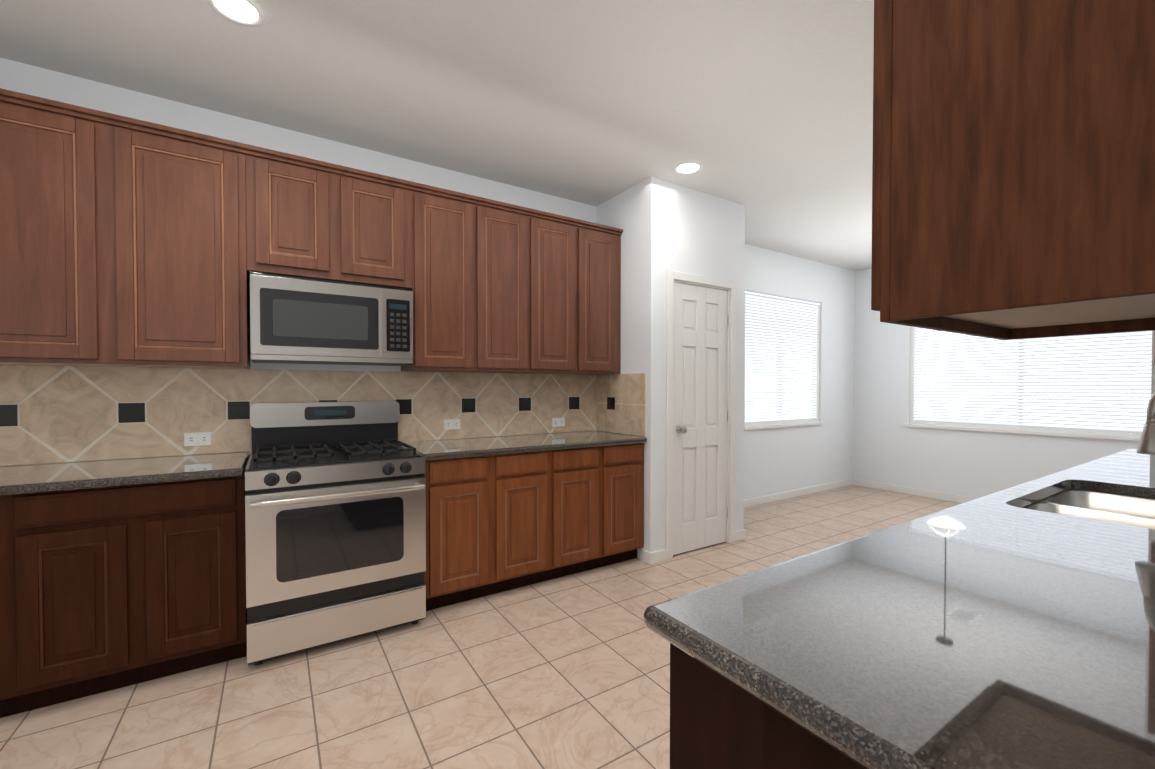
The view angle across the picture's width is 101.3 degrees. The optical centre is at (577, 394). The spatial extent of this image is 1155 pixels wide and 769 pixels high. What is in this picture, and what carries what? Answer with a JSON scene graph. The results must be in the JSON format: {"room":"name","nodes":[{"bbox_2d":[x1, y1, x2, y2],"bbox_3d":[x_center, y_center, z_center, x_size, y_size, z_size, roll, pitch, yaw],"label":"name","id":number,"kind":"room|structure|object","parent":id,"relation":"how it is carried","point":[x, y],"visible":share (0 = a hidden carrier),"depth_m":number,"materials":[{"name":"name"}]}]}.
{"room":"kitchen","nodes":[
{"label":"kitchen","id":0,"kind":"room"},
{"bbox_2d":[0,58,854,499],"bbox_3d":[0.087,-0.174,4.008,8.540,2.790,0.120,-1,1,-33],"label":"wall","id":1,"kind":"structure","parent":0,"point":[778,460],"depth_m":5.00,"materials":[{"name":"white paint"}]},
{"bbox_2d":[0,88,111,366],"bbox_3d":[-2.411,-0.693,2.122,0.506,1.115,0.348,-1,1,-33],"label":"upper cabinet","id":2,"kind":"object","parent":1,"relation":"attached to","point":[55,310],"depth_m":2.03,"materials":[{"name":"brown wood"}]},
{"bbox_2d":[108,113,249,368],"bbox_3d":[-1.981,-0.697,2.397,0.515,1.115,0.348,-1,1,-33],"label":"upper cabinet","id":3,"kind":"object","parent":1,"relation":"attached to","point":[127,242],"depth_m":2.25,"materials":[{"name":"brown wood"}]},
{"bbox_2d":[248,145,339,281],"bbox_3d":[-1.595,-0.946,2.640,0.402,0.625,0.348,-1,1,-33],"label":"upper cabinet","id":4,"kind":"object","parent":1,"relation":"attached to","point":[294,200],"depth_m":2.50,"materials":[{"name":"brown wood"}]},
{"bbox_2d":[250,272,412,365],"bbox_3d":[-1.403,-0.397,2.734,0.786,0.435,0.410,-1,1,-33],"label":"microwave","id":5,"kind":"object","parent":4,"relation":"attached to","point":[297,320],"visible":1,"depth_m":2.55,"materials":[{"name":"silver metal"}]},
{"bbox_2d":[0,365,645,465],"bbox_3d":[-1.310,0.092,2.669,3.898,0.466,0.633,-1,1,-33],"label":"backsplash","id":6,"kind":"structure","parent":1,"relation":"attached to","point":[55,414],"depth_m":2.64,"materials":[{"name":"tile"}]},
{"bbox_2d":[184,432,210,445],"bbox_3d":[-2.050,0.243,2.559,0.115,0.070,0.008,-1,1,-33],"label":"outlet","id":7,"kind":"object","parent":6,"relation":"attached to","point":[190,438],"depth_m":2.56,"materials":[{"name":"white plastic"}]},
{"bbox_2d":[444,419,459,429],"bbox_3d":[-0.875,0.212,3.310,0.115,0.070,0.008,-1,1,-33],"label":"outlet","id":8,"kind":"object","parent":6,"relation":"attached to","point":[449,424],"depth_m":3.31,"materials":[{"name":"white plastic"}]},
{"bbox_2d":[552,418,564,426],"bbox_3d":[-0.151,0.225,3.774,0.115,0.070,0.008,-1,1,-33],"label":"outlet","id":9,"kind":"object","parent":6,"relation":"attached to","point":[556,422],"depth_m":3.77,"materials":[{"name":"white plastic"}]},
{"bbox_2d":[336,164,411,288],"bbox_3d":[-1.250,-0.949,2.860,0.416,0.625,0.348,-1,1,-33],"label":"upper cabinet","id":10,"kind":"object","parent":1,"relation":"attached to","point":[376,209],"depth_m":2.72,"materials":[{"name":"brown wood"}]},
{"bbox_2d":[401,182,487,372],"bbox_3d":[-0.881,-0.708,3.100,0.460,1.115,0.348,-1,1,-33],"label":"upper cabinet","id":11,"kind":"object","parent":1,"relation":"attached to","point":[450,228],"depth_m":2.95,"materials":[{"name":"brown wood"}]},
{"bbox_2d":[480,199,539,373],"bbox_3d":[-0.586,-0.710,3.289,0.530,1.115,0.348,-1,1,-33],"label":"upper cabinet","id":12,"kind":"object","parent":1,"relation":"attached to","point":[513,230],"depth_m":3.19,"materials":[{"name":"brown wood"}]},
{"bbox_2d":[540,211,587,373],"bbox_3d":[-0.260,-0.714,3.498,0.538,1.115,0.348,-1,1,-33],"label":"upper cabinet","id":13,"kind":"object","parent":1,"relation":"attached to","point":[563,239],"depth_m":3.40,"materials":[{"name":"brown wood"}]},
{"bbox_2d":[588,222,622,374],"bbox_3d":[0.049,-0.717,3.695,0.489,1.115,0.348,-1,1,-33],"label":"upper cabinet","id":14,"kind":"object","parent":1,"relation":"attached to","point":[604,242],"depth_m":3.59,"materials":[{"name":"brown wood"}]},
{"bbox_2d":[744,290,824,429],"bbox_3d":[2.351,-0.370,5.421,1.500,1.480,0.135,-1,1,-33],"label":"window","id":15,"kind":"structure","parent":1,"relation":"in","point":[782,317],"depth_m":5.40,"materials":[{"name":"white plastic"}]},
{"bbox_2d":[743,478,853,507],"bbox_3d":[2.327,1.158,5.380,3.070,0.085,0.018,-1,1,-33],"label":"baseboard","id":16,"kind":"structure","parent":1,"relation":"attached to","point":[755,501],"depth_m":5.51,"materials":[{"name":"white wood"}]},
{"bbox_2d":[0,0,873,270],"bbox_3d":[1.082,-1.575,2.433,8.540,0.060,3.810,-1,1,-33],"label":"ceiling","id":17,"kind":"structure","parent":0,"point":[761,111],"depth_m":2.35,"materials":[{"name":"white paint"}]},
{"bbox_2d":[207,0,264,26],"bbox_3d":[-1.353,-1.531,1.879,0.190,0.008,0.190,-1,1,-33],"label":"recessed light","id":18,"kind":"object","parent":17,"relation":"in","point":[249,13],"visible":1,"depth_m":1.90,"materials":[{"name":"white glass"}]},
{"bbox_2d":[674,161,701,174],"bbox_3d":[0.759,-1.551,3.254,0.190,0.008,0.190,-1,1,-33],"label":"recessed light","id":19,"kind":"object","parent":17,"relation":"in","point":[687,167],"visible":1,"depth_m":3.25,"materials":[{"name":"white glass"}]},
{"bbox_2d":[928,330,964,341],"bbox_3d":[3.227,-1.011,4.117,0.288,1.115,0.288,-1,1,-33],"label":"pendant lamp","id":20,"kind":"object","parent":17,"relation":"hanging from","point":[944,335],"visible":0.25,"depth_m":4.07,"materials":[{"name":"white glass"}]},
{"bbox_2d":[0,485,961,768],"bbox_3d":[1.082,1.275,2.476,8.540,0.060,3.810,-1,1,-33],"label":"floor","id":21,"kind":"structure","parent":0,"point":[570,671],"depth_m":1.99,"materials":[{"name":"tile"}]},
{"bbox_2d":[0,596,3,717],"bbox_3d":[-2.534,0.816,1.897,0.493,0.876,0.632,-1,1,-33],"label":"base cabinet","id":22,"kind":"object","parent":21,"relation":"on","point":[1,597],"depth_m":1.79,"materials":[{"name":"brown wood"}]},
{"bbox_2d":[0,472,246,716],"bbox_3d":[-2.009,0.811,2.232,0.753,0.876,0.632,-1,1,-33],"label":"base cabinet","id":23,"kind":"object","parent":21,"relation":"on","point":[115,574],"depth_m":1.95,"materials":[{"name":"brown wood"}]},
{"bbox_2d":[0,452,249,495],"bbox_3d":[-2.219,0.355,2.079,1.268,0.040,0.653,-1,1,-33],"label":"countertop","id":24,"kind":"structure","parent":23,"relation":"on","point":[26,480],"depth_m":2.06,"materials":[{"name":"grey stone"}]},
{"bbox_2d":[245,401,425,665],"bbox_3d":[-1.304,0.648,2.568,0.788,1.191,0.766,-1,1,-33],"label":"range","id":25,"kind":"object","parent":21,"relation":"on","point":[335,514],"visible":1,"depth_m":2.34,"materials":[{"name":"silver metal"}]},
{"bbox_2d":[424,455,494,610],"bbox_3d":[-0.847,0.800,2.976,0.410,0.876,0.632,-1,1,-33],"label":"base cabinet","id":26,"kind":"object","parent":21,"relation":"on","point":[460,493],"depth_m":2.73,"materials":[{"name":"brown wood"}]},
{"bbox_2d":[406,431,646,462],"bbox_3d":[-0.339,0.337,3.281,1.605,0.040,0.653,-1,1,-33],"label":"countertop","id":27,"kind":"structure","parent":26,"relation":"on","point":[432,451],"depth_m":3.07,"materials":[{"name":"grey stone"}]},
{"bbox_2d":[495,451,554,593],"bbox_3d":[-0.508,0.796,3.193,0.396,0.876,0.632,-1,1,-33],"label":"base cabinet","id":28,"kind":"object","parent":21,"relation":"on","point":[505,513],"depth_m":2.95,"materials":[{"name":"brown wood"}]},
{"bbox_2d":[555,447,606,578],"bbox_3d":[-0.172,0.793,3.408,0.402,0.876,0.632,-1,1,-33],"label":"base cabinet","id":29,"kind":"object","parent":21,"relation":"on","point":[580,476],"depth_m":3.17,"materials":[{"name":"brown wood"}]},
{"bbox_2d":[603,443,643,565],"bbox_3d":[0.164,0.790,3.623,0.396,0.876,0.632,-1,1,-33],"label":"base cabinet","id":30,"kind":"object","parent":21,"relation":"on","point":[625,465],"depth_m":3.38,"materials":[{"name":"brown wood"}]},
{"bbox_2d":[670,652,847,768],"bbox_3d":[1.954,0.822,1.438,3.738,0.875,0.888,-1,1,-33],"label":"kitchen island","id":31,"kind":"object","parent":21,"relation":"on","point":[711,727],"depth_m":0.69,"materials":[{"name":"brown wood"}]},
{"bbox_2d":[644,448,1154,768],"bbox_3d":[1.936,0.365,1.431,3.768,0.040,0.908,-1,1,-33],"label":"island countertop","id":32,"kind":"structure","parent":31,"relation":"on","point":[1013,627],"depth_m":0.71,"materials":[{"name":"grey stone"}]},
{"bbox_2d":[1023,489,1154,528],"bbox_3d":[1.760,0.486,1.515,0.820,0.200,0.460,-1,1,-33],"label":"sink","id":33,"kind":"object","parent":32,"relation":"in","point":[1107,505],"depth_m":1.74,"materials":[{"name":"silver metal"}]},
{"bbox_2d":[1137,392,1154,454],"bbox_3d":[1.788,0.139,1.334,0.096,0.414,0.274,-1,1,-33],"label":"faucet","id":34,"kind":"object","parent":32,"relation":"on","point":[1146,445],"depth_m":1.41,"materials":[{"name":"silver metal"}]},
{"bbox_2d":[597,176,744,558],"bbox_3d":[0.779,-0.173,3.976,1.030,2.790,0.680,-1,1,-33],"label":"wall","id":35,"kind":"structure","parent":0,"point":[664,225],"depth_m":3.55,"materials":[{"name":"white paint"}]},
{"bbox_2d":[666,270,735,559],"bbox_3d":[0.957,0.156,3.730,0.760,2.140,0.096,-1,1,-33],"label":"door frame","id":36,"kind":"structure","parent":35,"relation":"attached to","point":[731,350],"depth_m":3.69,"materials":[{"name":"white wood"}]},
{"bbox_2d":[673,282,728,554],"bbox_3d":[0.983,0.187,3.699,0.622,2.054,0.111,-1,1,-33],"label":"pantry door","id":37,"kind":"structure","parent":35,"relation":"in","point":[700,420],"depth_m":3.71,"materials":[{"name":"white wood"}]},
{"bbox_2d":[735,529,745,540],"bbox_3d":[1.220,1.175,4.253,0.038,0.085,0.664,-1,1,-33],"label":"baseboard","id":38,"kind":"structure","parent":35,"relation":"attached to","point":[740,535],"depth_m":3.95,"materials":[{"name":"white wood"}]},
{"bbox_2d":[853,268,1139,497],"bbox_3d":[4.660,-0.184,4.673,0.120,2.790,3.690,-1,1,-33],"label":"wall","id":39,"kind":"structure","parent":0,"point":[889,447],"depth_m":5.63,"materials":[{"name":"white paint"}]},
{"bbox_2d":[854,478,977,502],"bbox_3d":[4.350,1.163,5.053,0.014,0.085,2.690,-1,1,-33],"label":"baseboard","id":40,"kind":"structure","parent":39,"relation":"attached to","point":[871,484],"depth_m":5.60,"materials":[{"name":"white wood"}]},
{"bbox_2d":[905,326,1151,440],"bbox_3d":[4.521,-0.336,4.837,0.135,1.470,2.040,-1,1,-33],"label":"window","id":41,"kind":"structure","parent":39,"relation":"in","point":[932,372],"depth_m":4.74,"materials":[{"name":"white plastic"}]},
{"bbox_2d":[1151,330,1154,396],"bbox_3d":[3.600,-0.150,2.434,0.120,2.790,0.820,-1,1,-33],"label":"wall","id":42,"kind":"structure","parent":0,"point":[1153,370],"depth_m":2.74,"materials":[{"name":"white paint"}]},
{"bbox_3d":[2.026,-0.126,0.868,8.420,2.790,0.120,-1,1,-33],"label":"wall","id":43,"kind":"structure","parent":0,"visible":0},
{"bbox_2d":[871,0,1154,339],"bbox_3d":[1.160,-0.691,0.867,0.730,1.080,0.821,-1,1,-33],"label":"upper cabinet","id":44,"kind":"object","parent":43,"relation":"attached to","point":[1013,178],"visible":1,"depth_m":0.84,"materials":[{"name":"brown wood"}]},
{"label":"outside","id":45,"kind":"structure","parent":0,"visible":0},
{"bbox_2d":[745,330,1151,428],"bbox_3d":[3.377,-0.360,4.413,2.680,2.070,3.100,-1,1,-33],"label":"sky","id":46,"kind":"structure","parent":45,"point":[987,386],"depth_m":5.04,"materials":[{"name":"white"}]}
]}

